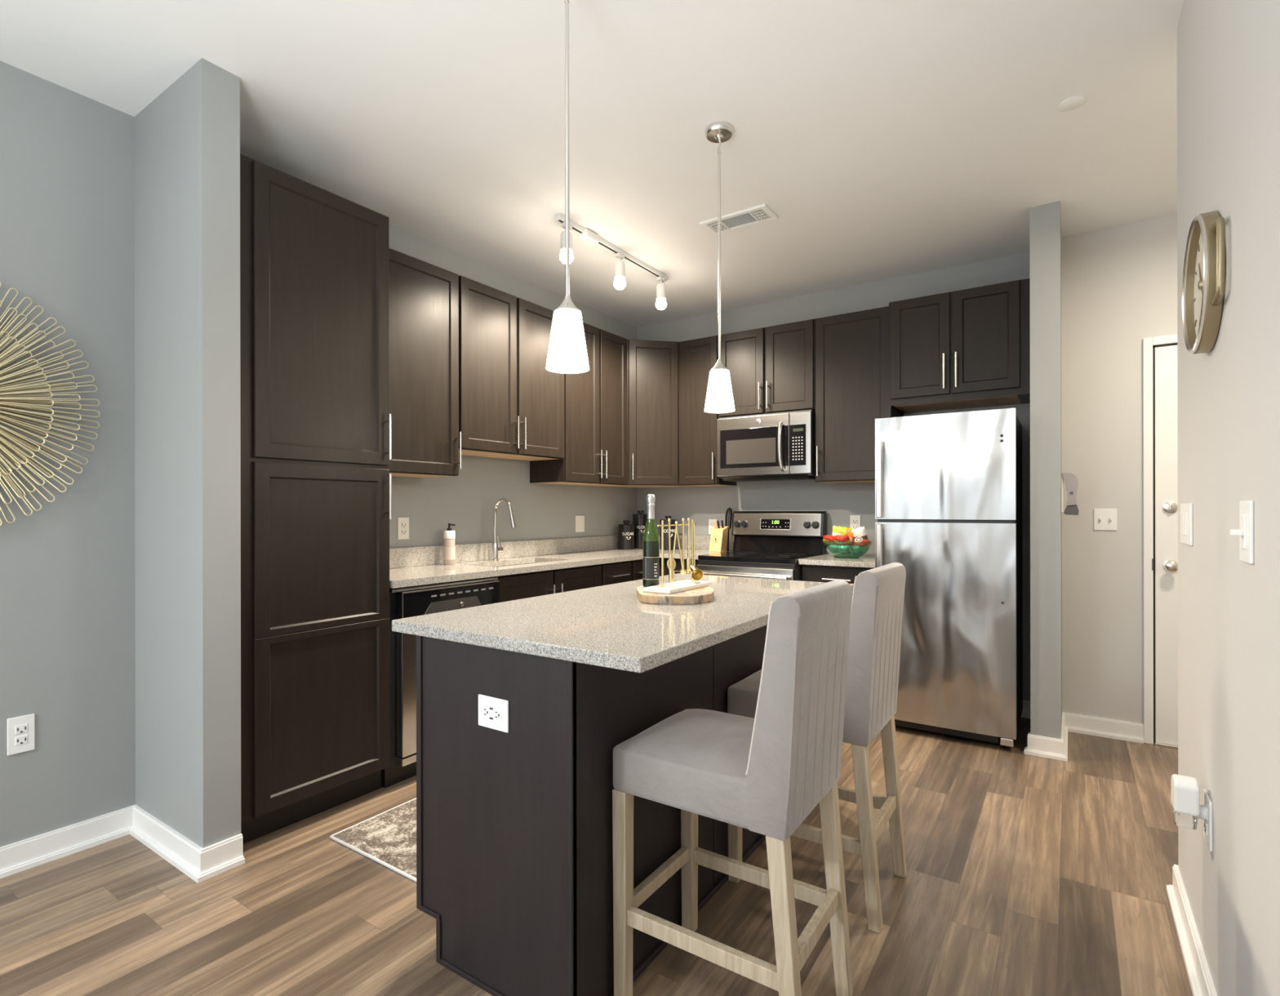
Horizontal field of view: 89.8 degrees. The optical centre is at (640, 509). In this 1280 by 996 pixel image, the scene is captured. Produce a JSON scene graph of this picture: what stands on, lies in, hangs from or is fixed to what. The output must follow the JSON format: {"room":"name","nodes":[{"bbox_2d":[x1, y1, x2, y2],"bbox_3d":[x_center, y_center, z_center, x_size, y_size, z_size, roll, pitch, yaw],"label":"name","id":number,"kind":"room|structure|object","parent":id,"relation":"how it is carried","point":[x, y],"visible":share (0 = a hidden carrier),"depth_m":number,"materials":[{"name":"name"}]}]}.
{"room":"kitchen","nodes":[
{"label":"kitchen","id":0,"kind":"room"},
{"bbox_2d":[134,57,240,848],"bbox_3d":[-1.669,-0.141,2.354,0.577,2.735,0.118,0,0,34],"label":"wall","id":1,"kind":"structure","parent":0,"point":[188,392],"depth_m":2.22,"materials":[{"name":"grey paint"}]},
{"bbox_2d":[0,61,637,847],"bbox_3d":[-2.301,-0.141,2.037,0.120,2.735,8.240,0,0,34],"label":"wall","id":2,"kind":"structure","parent":0,"point":[68,583],"depth_m":2.34,"materials":[{"name":"grey paint"}]},
{"bbox_2d":[7,713,35,755],"bbox_3d":[-2.116,0.768,2.195,0.009,0.125,0.070,0,0,34],"label":"wall outlet","id":3,"kind":"object","parent":2,"relation":"attached to","point":[21,729],"visible":1,"depth_m":2.19,"materials":[{"name":"white plastic"}]},
{"bbox_2d":[14,723,27,734],"bbox_3d":[-2.115,0.749,2.194,0.004,0.030,0.032,0,0,34],"label":"receptacle","id":4,"kind":"object","parent":3,"relation":"attached to","point":[20,728],"depth_m":2.19,"materials":[{"name":"white plastic"}]},
{"bbox_2d":[14,734,27,745],"bbox_3d":[-2.115,0.787,2.194,0.004,0.030,0.032,0,0,34],"label":"receptacle","id":5,"kind":"object","parent":3,"relation":"attached to","point":[20,740],"depth_m":2.19,"materials":[{"name":"white plastic"}]},
{"bbox_2d":[0,281,100,526],"bbox_3d":[-2.196,-0.353,2.027,0.062,0.867,0.788,0,0,34],"label":"sunburst","id":6,"kind":"object","parent":2,"relation":"attached to","point":[12,400],"visible":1,"depth_m":2.19,"materials":[{"name":"gold metal"}]},
{"bbox_2d":[0,804,244,883],"bbox_3d":[-2.925,1.181,0.455,0.604,0.095,4.675,0,0,34],"label":"baseboard","id":7,"kind":"structure","parent":2,"relation":"attached to","point":[200,864],"depth_m":2.24,"materials":[{"name":"white wood"}]},
{"bbox_2d":[397,517,408,539],"bbox_3d":[-1.274,0.100,3.453,0.009,0.118,0.070,0,0,34],"label":"wall outlet","id":8,"kind":"object","parent":2,"relation":"attached to","point":[402,522],"visible":1,"depth_m":3.45,"materials":[{"name":"white plastic"}]},
{"bbox_2d":[400,521,406,527],"bbox_3d":[-1.272,0.081,3.452,0.004,0.030,0.032,0,0,34],"label":"receptacle","id":9,"kind":"object","parent":8,"relation":"attached to","point":[403,524],"depth_m":3.45,"materials":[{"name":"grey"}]},
{"bbox_2d":[400,528,406,534],"bbox_3d":[-1.272,0.118,3.452,0.004,0.030,0.032,0,0,34],"label":"receptacle","id":10,"kind":"object","parent":8,"relation":"attached to","point":[403,531],"depth_m":3.45,"materials":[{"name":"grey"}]},
{"bbox_2d":[388,248,462,477],"bbox_3d":[-1.223,-0.710,3.225,0.344,1.066,0.568,0,0,34],"label":"upper cabinet","id":11,"kind":"object","parent":2,"relation":"attached to","point":[424,296],"visible":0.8,"depth_m":3.20,"materials":[{"name":"brown wood"}]},
{"bbox_2d":[458,275,564,461],"bbox_3d":[-0.828,-0.783,3.815,0.344,0.920,0.847,0,0,34],"label":"upper cabinet","id":12,"kind":"object","parent":2,"relation":"attached to","point":[511,406],"visible":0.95,"depth_m":3.67,"materials":[{"name":"brown wood"}]},
{"bbox_2d":[389,534,733,568],"bbox_3d":[-0.399,0.255,3.953,0.901,0.105,2.695,0,0,34],"label":"backsplash","id":13,"kind":"structure","parent":2,"relation":"attached to","point":[407,557],"depth_m":4.13,"materials":[{"name":"grey stone"}]},
{"bbox_2d":[529,322,627,485],"bbox_3d":[-0.397,-0.711,4.458,0.344,1.066,0.698,0,0,34],"label":"upper cabinet","id":14,"kind":"object","parent":2,"relation":"attached to","point":[596,399],"visible":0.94,"depth_m":4.35,"materials":[{"name":"brown wood"}]},
{"bbox_2d":[575,515,584,532],"bbox_3d":[-0.441,0.102,4.696,0.009,0.120,0.100,0,0,34],"label":"light switch","id":15,"kind":"object","parent":2,"relation":"attached to","point":[580,520],"visible":1,"depth_m":4.69,"materials":[{"name":"white plastic"}]},
{"bbox_2d":[0,0,1183,327],"bbox_3d":[-0.385,-1.561,0.751,5.100,0.100,8.600,0,0,34],"label":"ceiling","id":16,"kind":"structure","parent":0,"point":[885,140],"depth_m":2.46,"materials":[{"name":"paint"}]},
{"bbox_2d":[546,0,589,373],"bbox_3d":[-0.204,-0.952,1.793,0.121,1.118,0.121,0,0,34],"label":"pendant lamp","id":17,"kind":"object","parent":16,"relation":"hanging from","point":[567,351],"visible":1,"depth_m":1.77,"materials":[{"name":"white glass"}]},
{"bbox_2d":[555,213,668,280],"bbox_3d":[-0.126,-1.489,3.732,0.066,0.046,1.070,0,0,34],"label":"track rail","id":18,"kind":"object","parent":16,"relation":"attached to","point":[585,235],"visible":0.94,"depth_m":3.60,"materials":[{"name":"silver metal"}]},
{"bbox_2d":[559,222,573,263],"bbox_3d":[-0.385,-1.385,3.345,0.074,0.202,0.074,0,0,34],"label":"spotlight","id":19,"kind":"object","parent":18,"relation":"attached to","point":[562,247],"visible":0.67,"depth_m":3.32,"materials":[{"name":"white glass"}]},
{"bbox_2d":[613,252,626,289],"bbox_3d":[-0.120,-1.385,3.740,0.074,0.202,0.074,0,0,34],"label":"spotlight","id":20,"kind":"object","parent":18,"relation":"attached to","point":[620,283],"visible":1,"depth_m":3.71,"materials":[{"name":"white plastic"}]},
{"bbox_2d":[655,275,666,310],"bbox_3d":[0.133,-1.386,4.118,0.074,0.202,0.074,0,0,34],"label":"spotlight","id":21,"kind":"object","parent":18,"relation":"attached to","point":[660,304],"visible":1,"depth_m":4.09,"materials":[{"name":"white plastic"}]},
{"bbox_2d":[704,121,734,413],"bbox_3d":[0.315,-0.953,2.555,0.121,1.118,0.121,0,0,34],"label":"pendant lamp","id":22,"kind":"object","parent":16,"relation":"hanging from","point":[719,397],"visible":1,"depth_m":2.53,"materials":[{"name":"white glass"}]},
{"bbox_2d":[699,204,777,235],"bbox_3d":[0.511,-1.507,3.344,0.370,0.012,0.170,0,0,34],"label":"ceiling vent","id":23,"kind":"object","parent":16,"relation":"in","point":[762,213],"visible":0.98,"depth_m":3.33,"materials":[{"name":"white plastic"}]},
{"bbox_2d":[1057,95,1085,111],"bbox_3d":[1.606,-1.511,2.389,0.086,0.006,0.086,0,0,34],"label":"sprinkler cover","id":24,"kind":"object","parent":16,"relation":"attached to","point":[1074,102],"visible":1,"depth_m":2.38,"materials":[{"name":"paint"}]},
{"bbox_2d":[0,716,1192,995],"bbox_3d":[-0.380,1.274,0.751,5.100,0.100,8.600,0,0,34],"label":"floor","id":25,"kind":"structure","parent":0,"point":[1027,874],"depth_m":1.98,"materials":[{"name":"wood"}]},
{"bbox_2d":[240,153,391,843],"bbox_3d":[-1.462,-0.024,2.666,0.570,2.500,0.624,0,0,34],"label":"pantry cabinet","id":26,"kind":"object","parent":25,"relation":"on","point":[316,419],"visible":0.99,"depth_m":2.51,"materials":[{"name":"brown wood"}]},
{"bbox_2d":[329,797,416,881],"bbox_3d":[-0.596,1.218,2.692,0.601,0.013,1.123,0,0,34],"label":"rug","id":27,"kind":"object","parent":25,"relation":"on","point":[388,837],"visible":0.28,"depth_m":2.37,"materials":[{"name":"beige fabric"}]},
{"bbox_2d":[381,577,499,787],"bbox_3d":[-1.111,0.787,3.193,0.547,0.876,0.624,0,0,34],"label":"dishwasher","id":28,"kind":"object","parent":25,"relation":"on","point":[424,599],"visible":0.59,"depth_m":2.85,"materials":[{"name":"black metal"}]},
{"bbox_2d":[492,564,601,602],"bbox_3d":[-0.688,0.783,3.828,0.558,0.884,0.891,0,0,34],"label":"base cabinet","id":29,"kind":"object","parent":25,"relation":"on","point":[529,584],"visible":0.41,"depth_m":3.63,"materials":[{"name":"brown wood"}]},
{"bbox_2d":[416,624,767,995],"bbox_3d":[0.039,0.785,2.289,0.603,0.876,1.576,0,0,34],"label":"kitchen island","id":30,"kind":"object","parent":25,"relation":"on","point":[514,843],"visible":0.47,"depth_m":1.62,"materials":[{"name":"brown laminate"}]},
{"bbox_2d":[478,693,508,733],"bbox_3d":[-0.371,0.513,1.618,0.107,0.080,0.008,0,0,34],"label":"wall outlet","id":31,"kind":"object","parent":30,"relation":"attached to","point":[493,713],"visible":1,"depth_m":1.61,"materials":[{"name":"white plastic"}]},
{"bbox_2d":[482,704,502,722],"bbox_3d":[-0.372,0.513,1.617,0.068,0.034,0.004,0,0,34],"label":"receptacle","id":32,"kind":"object","parent":31,"relation":"attached to","point":[491,713],"depth_m":1.62,"materials":[{"name":"white plastic"}]},
{"bbox_2d":[391,573,853,672],"bbox_3d":[0.094,0.330,2.265,0.857,0.032,1.614,0,0,34],"label":"island countertop","id":33,"kind":"structure","parent":30,"relation":"on","point":[608,626],"depth_m":1.79,"materials":[{"name":"grey stone"}]},
{"bbox_2d":[636,583,713,604],"bbox_3d":[0.127,0.299,2.299,0.277,0.028,0.361,0,0,-2],"label":"tray","id":34,"kind":"object","parent":33,"relation":"on","point":[703,594],"visible":0.79,"depth_m":2.15,"materials":[{"name":"brown wood"}]},
{"bbox_2d":[642,493,659,586],"bbox_3d":[0.040,0.114,2.375,0.062,0.343,0.062,0,0,34],"label":"champagne bottle","id":35,"kind":"object","parent":34,"relation":"on","point":[651,545],"visible":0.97,"depth_m":2.35,"materials":[{"name":"green glass"}]},
{"bbox_2d":[642,519,711,594],"bbox_3d":[0.140,0.161,2.330,0.112,0.248,0.310,0,0,34],"label":"stand","id":36,"kind":"object","parent":34,"relation":"on","point":[686,584],"visible":0.99,"depth_m":2.26,"materials":[{"name":"white stone"}]},
{"bbox_2d":[666,518,675,582],"bbox_3d":[0.111,0.144,2.290,0.041,0.228,0.020,0,0,-21],"label":"strainer","id":37,"kind":"object","parent":36,"relation":"hanging from","point":[669,563],"visible":1,"depth_m":2.29,"materials":[{"name":"gold metal"}]},
{"bbox_2d":[671,520,685,574],"bbox_3d":[0.135,0.139,2.329,0.021,0.196,0.099,0,0,34],"label":"tongs","id":38,"kind":"object","parent":36,"relation":"hanging from","point":[682,571],"visible":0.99,"depth_m":2.33,"materials":[{"name":"gold metal"}]},
{"bbox_2d":[681,518,687,573],"bbox_3d":[0.160,0.134,2.371,0.026,0.208,0.026,0,0,34],"label":"spoon","id":39,"kind":"object","parent":36,"relation":"hanging from","point":[682,519],"visible":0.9,"depth_m":2.37,"materials":[{"name":"gold metal"}]},
{"bbox_2d":[686,517,690,573],"bbox_3d":[0.181,0.134,2.405,0.016,0.208,0.016,0,0,34],"label":"muddler","id":40,"kind":"object","parent":36,"relation":"hanging from","point":[688,558],"visible":1,"depth_m":2.40,"materials":[{"name":"gold metal"}]},
{"bbox_2d":[690,522,703,580],"bbox_3d":[0.206,0.155,2.408,0.045,0.213,0.094,0,0,-5],"label":"jigger","id":41,"kind":"object","parent":36,"relation":"on","point":[697,574],"visible":0.94,"depth_m":2.41,"materials":[{"name":"gold metal"}]},
{"bbox_2d":[600,560,631,585],"bbox_3d":[-0.347,0.782,4.336,0.558,0.884,0.331,0,0,34],"label":"base cabinet","id":42,"kind":"object","parent":25,"relation":"on","point":[620,571],"visible":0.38,"depth_m":4.18,"materials":[{"name":"brown wood"}]},
{"bbox_2d":[630,559,642,580],"bbox_3d":[-0.022,0.781,4.821,0.558,0.884,0.835,0,0,34],"label":"base cabinet","id":43,"kind":"object","parent":25,"relation":"on","point":[637,565],"visible":0.16,"depth_m":4.38,"materials":[{"name":"brown wood"}]},
{"bbox_2d":[389,534,733,588],"bbox_3d":[-0.399,0.271,3.953,0.901,0.137,2.695,0,0,34],"label":"countertop","id":44,"kind":"structure","parent":43,"relation":"on","point":[424,565],"depth_m":3.86,"materials":[{"name":"grey stone"}]},
{"bbox_2d":[443,523,455,564],"bbox_3d":[-1.073,0.192,3.608,0.062,0.233,0.062,0,0,-33],"label":"soap dispenser","id":45,"kind":"object","parent":44,"relation":"on","point":[449,535],"visible":1,"depth_m":3.58,"materials":[{"name":"beige"}]},
{"bbox_2d":[443,538,455,564],"bbox_3d":[-1.073,0.235,3.608,0.062,0.146,0.062,0,0,34],"label":"bottle","id":46,"kind":"object","parent":45,"relation":"attached to","point":[449,548],"depth_m":3.58,"materials":[{"name":"beige"}]},
{"bbox_2d":[490,497,515,560],"bbox_3d":[-0.813,0.118,3.865,0.198,0.379,0.082,0,0,34],"label":"faucet","id":47,"kind":"object","parent":44,"relation":"on","point":[495,548],"visible":1,"depth_m":3.88,"materials":[{"name":"silver metal"}]},
{"bbox_2d":[617,520,634,549],"bbox_3d":[-0.109,0.195,4.992,0.128,0.223,0.128,0,0,34],"label":"canister","id":48,"kind":"object","parent":44,"relation":"on","point":[626,531],"visible":1,"depth_m":4.94,"materials":[{"name":"black metal"}]},
{"bbox_2d":[632,510,647,548],"bbox_3d":[0.002,0.157,5.113,0.130,0.300,0.130,0,0,34],"label":"canister","id":49,"kind":"object","parent":44,"relation":"on","point":[639,521],"visible":0.55,"depth_m":5.05,"materials":[{"name":"black metal"}]},
{"bbox_2d":[659,515,676,550],"bbox_3d":[0.214,0.176,4.926,0.128,0.260,0.128,0,0,34],"label":"canister","id":50,"kind":"object","parent":44,"relation":"on","point":[665,521],"visible":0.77,"depth_m":4.87,"materials":[{"name":"black metal"}]},
{"bbox_2d":[708,520,728,551],"bbox_3d":[0.573,0.191,4.698,0.096,0.230,0.129,0,0,34],"label":"knife block","id":51,"kind":"object","parent":44,"relation":"on","point":[718,538],"visible":1,"depth_m":4.67,"materials":[{"name":"yellow wood"}]},
{"bbox_2d":[724,507,732,551],"bbox_3d":[0.658,0.144,4.782,0.055,0.323,0.050,0,0,34],"label":"whisk","id":52,"kind":"object","parent":44,"relation":"on","point":[729,511],"visible":0.91,"depth_m":4.78,"materials":[{"name":"black plastic"}]},
{"bbox_2d":[659,557,699,576],"bbox_3d":[0.410,0.781,4.689,0.372,0.884,0.573,0,0,34],"label":"base cabinet","id":53,"kind":"object","parent":25,"relation":"on","point":[678,566],"visible":0.03,"depth_m":4.50,"materials":[{"name":"brown wood"}]},
{"bbox_2d":[612,579,853,995],"bbox_3d":[0.234,0.701,1.608,0.487,1.044,0.382,0,0,34],"label":"bar stool","id":54,"kind":"object","parent":25,"relation":"on","point":[764,774],"visible":1,"depth_m":1.48,"materials":[{"name":"grey fabric"}]},
{"bbox_2d":[613,708,754,775],"bbox_3d":[0.187,0.569,1.640,0.362,0.036,0.368,0,0,34],"label":"seat cushion","id":55,"kind":"object","parent":54,"relation":"on","point":[692,741],"depth_m":1.55,"materials":[{"name":"grey fabric"}]},
{"bbox_2d":[697,511,826,581],"bbox_3d":[0.813,0.601,4.336,0.685,1.182,0.674,0,0,34],"label":"stove","id":56,"kind":"object","parent":25,"relation":"on","point":[797,534],"visible":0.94,"depth_m":4.44,"materials":[{"name":"grey metal"}]},
{"bbox_2d":[697,551,822,564],"bbox_3d":[0.816,0.319,4.340,0.677,0.028,0.533,0,0,34],"label":"cooktop","id":57,"kind":"object","parent":56,"relation":"in","point":[731,557],"depth_m":4.22,"materials":[{"name":"black glass"}]},
{"bbox_2d":[727,562,906,933],"bbox_3d":[0.591,0.701,2.140,0.487,1.044,0.382,0,0,34],"label":"bar stool","id":58,"kind":"object","parent":25,"relation":"on","point":[873,655],"visible":0.61,"depth_m":1.91,"materials":[{"name":"grey fabric"}]},
{"bbox_2d":[729,669,761,691],"bbox_3d":[0.543,0.568,2.171,0.362,0.036,0.368,0,0,34],"label":"seat cushion","id":59,"kind":"object","parent":58,"relation":"on","point":[752,682],"depth_m":2.11,"materials":[{"name":"grey fabric"}]},
{"bbox_2d":[801,564,872,593],"bbox_3d":[1.337,0.779,4.067,0.480,0.884,0.573,0,0,34],"label":"base cabinet","id":60,"kind":"object","parent":25,"relation":"on","point":[816,573],"visible":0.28,"depth_m":3.89,"materials":[{"name":"brown wood"}]},
{"bbox_2d":[798,553,875,568],"bbox_3d":[1.337,0.320,4.067,0.485,0.032,0.573,0,0,34],"label":"countertop","id":61,"kind":"structure","parent":60,"relation":"on","point":[864,561],"depth_m":3.89,"materials":[{"name":"grey stone"}]},
{"bbox_2d":[822,540,872,558],"bbox_3d":[1.320,0.250,4.106,0.310,0.106,0.310,0,0,34],"label":"bowl","id":62,"kind":"object","parent":61,"relation":"on","point":[836,548],"visible":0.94,"depth_m":4.00,"materials":[{"name":"green glass"}]},
{"bbox_2d":[822,534,834,541],"bbox_3d":[1.233,0.196,4.129,0.116,0.068,0.072,0,0,15],"label":"snack bag","id":63,"kind":"object","parent":62,"relation":"in","point":[826,538],"visible":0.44,"depth_m":4.11,"materials":[{"name":"plastic"}]},
{"bbox_2d":[831,534,851,542],"bbox_3d":[1.277,0.193,4.069,0.114,0.069,0.072,0,0,43],"label":"snack bag","id":64,"kind":"object","parent":62,"relation":"in","point":[845,538],"visible":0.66,"depth_m":4.04,"materials":[{"name":"plastic"}]},
{"bbox_2d":[831,525,853,535],"bbox_3d":[1.316,0.169,4.162,0.164,0.135,0.050,0,0,23],"label":"snack bag","id":65,"kind":"object","parent":62,"relation":"in","point":[841,531],"visible":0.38,"depth_m":4.16,"materials":[{"name":"plastic"}]},
{"bbox_2d":[845,528,853,542],"bbox_3d":[1.344,0.179,4.104,0.044,0.122,0.109,0,0,-44],"label":"snack bag","id":66,"kind":"object","parent":62,"relation":"in","point":[849,532],"visible":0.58,"depth_m":4.09,"materials":[{"name":"plastic"}]},
{"bbox_2d":[851,526,869,542],"bbox_3d":[1.388,0.175,4.065,0.137,0.147,0.061,0,0,44],"label":"snack bag","id":67,"kind":"object","parent":62,"relation":"in","point":[860,535],"visible":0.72,"depth_m":4.04,"materials":[{"name":"plastic"}]},
{"bbox_2d":[875,407,1022,748],"bbox_3d":[1.761,0.353,3.645,0.678,1.735,0.715,0,0,34],"label":"refrigerator","id":68,"kind":"object","parent":25,"relation":"on","point":[948,504],"visible":0.78,"depth_m":3.37,"materials":[{"name":"grey metal"}]},
{"bbox_2d":[637,252,1030,701],"bbox_3d":[1.232,-0.146,4.556,2.944,2.735,0.120,0,0,34],"label":"wall","id":69,"kind":"structure","parent":0,"point":[700,504],"depth_m":4.45,"materials":[{"name":"grey paint"}]},
{"bbox_2d":[597,339,691,488],"bbox_3d":[0.051,-0.712,4.920,0.575,1.066,0.586,0,0,34],"label":"upper cabinet","id":70,"kind":"object","parent":69,"relation":"attached to","point":[652,366],"visible":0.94,"depth_m":4.71,"materials":[{"name":"brown wood"}]},
{"bbox_2d":[679,335,736,486],"bbox_3d":[0.491,-0.713,4.770,0.321,1.066,0.344,0,0,34],"label":"upper cabinet","id":71,"kind":"object","parent":69,"relation":"attached to","point":[697,357],"visible":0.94,"depth_m":4.67,"materials":[{"name":"brown wood"}]},
{"bbox_2d":[708,519,716,534],"bbox_3d":[0.556,0.131,4.933,0.070,0.118,0.009,0,0,34],"label":"wall outlet","id":72,"kind":"object","parent":69,"relation":"attached to","point":[711,526],"visible":0.61,"depth_m":4.94,"materials":[{"name":"white plastic"}]},
{"bbox_2d":[719,319,815,417],"bbox_3d":[0.916,-0.952,4.485,0.698,0.588,0.344,0,0,34],"label":"upper cabinet","id":73,"kind":"object","parent":69,"relation":"attached to","point":[771,369],"visible":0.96,"depth_m":4.34,"materials":[{"name":"brown wood"}]},
{"bbox_2d":[716,409,815,481],"bbox_3d":[0.900,-0.429,4.461,0.680,0.446,0.400,0,0,34],"label":"microwave","id":74,"kind":"object","parent":73,"relation":"attached to","point":[779,446],"visible":1,"depth_m":4.32,"materials":[{"name":"grey metal"}]},
{"bbox_2d":[814,306,888,483],"bbox_3d":[1.405,-0.714,4.158,0.474,1.066,0.344,0,0,34],"label":"upper cabinet","id":75,"kind":"object","parent":69,"relation":"attached to","point":[851,349],"visible":0.88,"depth_m":4.05,"materials":[{"name":"brown wood"}]},
{"bbox_2d":[849,515,860,528],"bbox_3d":[1.450,0.096,4.333,0.070,0.118,0.009,0,0,34],"label":"wall outlet","id":76,"kind":"object","parent":69,"relation":"attached to","point":[855,520],"visible":0.76,"depth_m":4.33,"materials":[{"name":"white plastic"}]},
{"bbox_2d":[888,278,1030,417],"bbox_3d":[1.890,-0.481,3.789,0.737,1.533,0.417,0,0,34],"label":"upper cabinet","id":77,"kind":"object","parent":69,"relation":"attached to","point":[970,348],"visible":0.95,"depth_m":3.64,"materials":[{"name":"brown wood"}]},
{"bbox_2d":[1021,700,1030,718],"bbox_3d":[2.000,1.173,3.954,0.746,0.095,0.027,0,0,34],"label":"baseboard","id":78,"kind":"structure","parent":69,"relation":"attached to","point":[1026,704],"depth_m":3.77,"materials":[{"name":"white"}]},
{"bbox_2d":[1029,200,1062,738],"bbox_3d":[2.188,-0.148,3.453,0.128,2.735,0.647,0,0,34],"label":"wall","id":79,"kind":"structure","parent":0,"point":[1045,224],"depth_m":3.19,"materials":[{"name":"grey paint"}]},
{"bbox_2d":[1061,472,1079,515],"bbox_3d":[2.230,-0.082,3.332,0.076,0.220,0.092,0,0,34],"label":"soap dispenser","id":80,"kind":"object","parent":79,"relation":"attached to","point":[1071,481],"visible":1,"depth_m":3.30,"materials":[{"name":"white plastic"}]},
{"bbox_2d":[1023,711,1143,761],"bbox_3d":[2.252,1.172,3.360,0.727,0.095,0.314,0,0,-23],"label":"baseboard","id":81,"kind":"structure","parent":79,"relation":"attached to","point":[1037,745],"depth_m":3.40,"materials":[{"name":"white wood"}]},
{"bbox_2d":[1061,213,1177,742],"bbox_3d":[3.120,-0.149,3.134,1.776,2.735,0.140,0,0,34],"label":"wall","id":82,"kind":"structure","parent":0,"point":[1119,283],"depth_m":3.46,"materials":[{"name":"white paint"}]},
{"bbox_2d":[1093,508,1116,530],"bbox_3d":[2.501,0.052,3.453,0.102,0.116,0.020,0,0,34],"label":"light switch","id":83,"kind":"object","parent":82,"relation":"attached to","point":[1104,519],"visible":1,"depth_m":3.46,"materials":[{"name":"white plastic"}]},
{"bbox_2d":[1142,333,1177,748],"bbox_3d":[2.995,0.160,3.084,0.909,2.117,0.082,0,0,34],"label":"door","id":84,"kind":"structure","parent":82,"relation":"in","point":[1160,380],"depth_m":3.32,"materials":[{"name":"white"}]},
{"bbox_2d":[1177,0,1279,995],"bbox_3d":[-0.021,-0.144,-0.637,0.114,2.735,6.337,0,0,34],"label":"wall","id":85,"kind":"structure","parent":0,"point":[1228,51],"depth_m":1.35,"materials":[{"name":"white paint"}]},
{"bbox_2d":[1180,502,1192,546],"bbox_3d":[1.577,0.041,1.857,0.009,0.118,0.200,0,0,34],"label":"light switch","id":86,"kind":"object","parent":85,"relation":"attached to","point":[1186,509],"visible":1,"depth_m":1.83,"materials":[{"name":"white plastic"}]},
{"bbox_2d":[1170,773,1206,829],"bbox_3d":[1.357,0.724,1.589,0.062,0.125,0.070,0,0,34],"label":"night light","id":87,"kind":"object","parent":85,"relation":"attached to","point":[1187,808],"visible":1,"depth_m":1.57,"materials":[{"name":"white plastic"}]},
{"bbox_2d":[1166,864,1217,995],"bbox_3d":[0.010,1.176,-0.569,0.141,0.095,6.244,0,0,34],"label":"baseboard","id":88,"kind":"structure","parent":85,"relation":"attached to","point":[1201,981],"depth_m":1.75,"materials":[{"name":"white wood"}]},
{"bbox_2d":[1182,210,1225,354],"bbox_3d":[1.348,-0.540,1.542,0.036,0.322,0.439,0,0,34],"label":"wall clock","id":89,"kind":"object","parent":85,"relation":"attached to","point":[1203,286],"visible":1,"depth_m":1.46,"materials":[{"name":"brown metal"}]},
{"bbox_2d":[1203,789,1213,851],"bbox_3d":[1.386,0.757,1.570,0.009,0.118,0.090,0,0,34],"label":"wall outlet","id":90,"kind":"object","parent":85,"relation":"attached to","point":[1208,822],"visible":0.88,"depth_m":1.54,"materials":[{"name":"white plastic"}]},
{"bbox_2d":[1204,819,1207,835],"bbox_3d":[1.385,0.777,1.571,0.004,0.030,0.032,0,0,34],"label":"receptacle","id":91,"kind":"object","parent":90,"relation":"attached to","point":[1205,820],"depth_m":1.57,"materials":[{"name":"grey plastic"}]},
{"bbox_2d":[1229,500,1253,564],"bbox_3d":[1.144,0.042,1.226,0.026,0.118,0.090,0,0,34],"label":"light switch","id":92,"kind":"object","parent":85,"relation":"attached to","point":[1246,531],"visible":1,"depth_m":1.21,"materials":[{"name":"white plastic"}]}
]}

